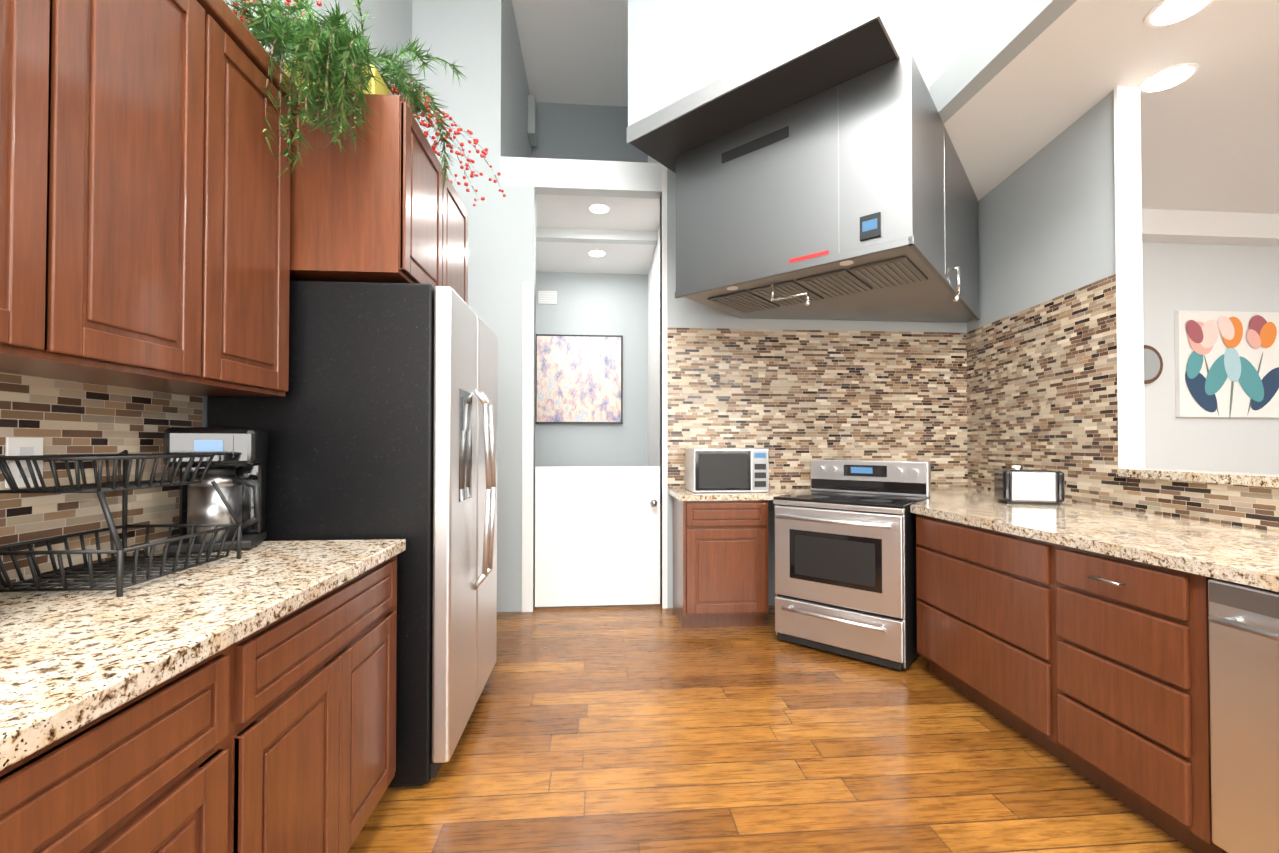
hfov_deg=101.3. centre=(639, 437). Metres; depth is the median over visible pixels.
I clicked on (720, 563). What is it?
base cabinet
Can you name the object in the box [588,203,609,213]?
recessed light
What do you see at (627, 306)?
wall
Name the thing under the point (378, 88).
planter
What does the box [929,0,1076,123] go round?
ceiling
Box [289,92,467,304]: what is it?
upper cabinet
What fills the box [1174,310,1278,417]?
floral picture
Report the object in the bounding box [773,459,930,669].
range
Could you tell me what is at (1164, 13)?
recessed light
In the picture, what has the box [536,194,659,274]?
ceiling
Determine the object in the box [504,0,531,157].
wall
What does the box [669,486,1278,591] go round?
countertop
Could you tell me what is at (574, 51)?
ceiling
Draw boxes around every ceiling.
[512,0,627,106]
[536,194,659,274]
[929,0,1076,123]
[944,0,1278,213]
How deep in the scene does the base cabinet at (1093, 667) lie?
1.70 m
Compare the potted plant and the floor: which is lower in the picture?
the floor
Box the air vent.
[538,291,556,303]
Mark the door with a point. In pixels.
(597, 535)
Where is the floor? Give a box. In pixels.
[347,604,1194,852]
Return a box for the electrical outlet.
[5,437,42,488]
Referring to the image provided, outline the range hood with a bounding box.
[627,0,979,322]
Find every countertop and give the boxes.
[0,539,405,770]
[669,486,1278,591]
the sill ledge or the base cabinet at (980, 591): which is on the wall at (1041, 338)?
the sill ledge
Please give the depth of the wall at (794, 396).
4.08 m
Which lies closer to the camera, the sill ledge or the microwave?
the sill ledge
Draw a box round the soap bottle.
[1012,465,1020,469]
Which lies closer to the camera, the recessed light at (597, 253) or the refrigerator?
the refrigerator
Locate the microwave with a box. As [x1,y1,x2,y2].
[685,448,768,492]
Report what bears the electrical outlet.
attached to the wall at (63, 417)
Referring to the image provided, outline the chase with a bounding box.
[628,0,928,172]
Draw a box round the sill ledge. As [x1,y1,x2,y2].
[1117,468,1278,487]
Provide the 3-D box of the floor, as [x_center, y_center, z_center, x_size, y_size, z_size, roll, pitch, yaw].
[2.658,1.317,1.758,8.590,0.100,8.820,0,-1,-4]
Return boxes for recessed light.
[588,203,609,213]
[588,249,606,256]
[1138,63,1198,93]
[1144,0,1214,27]
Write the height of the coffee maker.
0.385 m
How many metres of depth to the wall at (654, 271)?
5.13 m
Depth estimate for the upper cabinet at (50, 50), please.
1.03 m
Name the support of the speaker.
attached to the wall at (516, 88)
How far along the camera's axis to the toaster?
2.91 m
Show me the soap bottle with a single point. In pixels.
(1017, 467)
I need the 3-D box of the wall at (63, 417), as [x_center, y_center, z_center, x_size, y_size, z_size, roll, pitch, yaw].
[-1.478,-1.250,0.544,0.107,5.000,6.930,0,-1,-4]
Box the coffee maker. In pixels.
[163,427,268,554]
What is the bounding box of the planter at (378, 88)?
[284,60,391,94]
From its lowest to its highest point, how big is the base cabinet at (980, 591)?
0.870 m
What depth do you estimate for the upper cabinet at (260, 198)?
1.66 m
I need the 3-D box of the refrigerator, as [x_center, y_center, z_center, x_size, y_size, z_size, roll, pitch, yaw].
[-1.105,0.360,2.321,0.908,1.830,0.900,0,-1,-4]
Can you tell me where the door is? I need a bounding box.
[535,466,659,606]
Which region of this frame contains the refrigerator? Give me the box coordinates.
[207,281,497,786]
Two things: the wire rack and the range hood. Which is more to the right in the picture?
the range hood
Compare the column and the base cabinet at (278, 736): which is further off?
the column
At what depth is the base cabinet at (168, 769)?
0.82 m
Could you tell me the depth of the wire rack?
1.27 m
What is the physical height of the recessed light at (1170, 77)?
0.008 m
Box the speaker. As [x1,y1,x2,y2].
[527,95,537,145]
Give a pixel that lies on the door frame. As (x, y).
(528, 423)
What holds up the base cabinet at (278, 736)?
on the floor
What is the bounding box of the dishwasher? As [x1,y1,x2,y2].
[1208,579,1278,852]
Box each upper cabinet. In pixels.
[0,0,103,371]
[4,0,235,391]
[168,16,296,396]
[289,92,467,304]
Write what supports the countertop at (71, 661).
on the base cabinet at (278, 736)
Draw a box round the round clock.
[1143,345,1162,383]
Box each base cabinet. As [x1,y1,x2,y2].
[0,634,251,852]
[248,555,396,852]
[673,497,768,627]
[916,514,1043,748]
[1044,541,1222,852]
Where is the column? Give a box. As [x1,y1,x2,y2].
[1114,86,1144,467]
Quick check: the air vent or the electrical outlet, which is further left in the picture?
the electrical outlet
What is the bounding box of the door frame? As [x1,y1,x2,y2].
[522,165,667,611]
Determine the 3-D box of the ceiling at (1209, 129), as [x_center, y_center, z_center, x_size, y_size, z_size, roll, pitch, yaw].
[4.475,-1.914,1.017,5.050,0.100,6.930,0,-1,-4]
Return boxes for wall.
[0,0,411,585]
[412,0,1278,611]
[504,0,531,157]
[532,102,647,466]
[648,156,659,465]
[966,90,1278,531]
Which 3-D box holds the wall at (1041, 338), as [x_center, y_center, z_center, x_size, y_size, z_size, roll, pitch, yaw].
[2.401,-0.307,0.773,0.126,3.120,6.918,0,-1,5]
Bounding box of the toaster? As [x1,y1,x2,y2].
[994,469,1065,504]
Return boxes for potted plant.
[226,0,505,205]
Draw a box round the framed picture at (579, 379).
[535,334,622,423]
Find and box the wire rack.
[0,450,240,596]
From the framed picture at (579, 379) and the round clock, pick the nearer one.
the round clock
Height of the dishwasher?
0.855 m
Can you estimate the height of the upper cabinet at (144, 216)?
1.090 m
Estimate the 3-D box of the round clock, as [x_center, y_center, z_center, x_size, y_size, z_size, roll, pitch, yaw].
[4.141,-0.598,4.310,0.320,0.320,0.032,0,-1,-4]

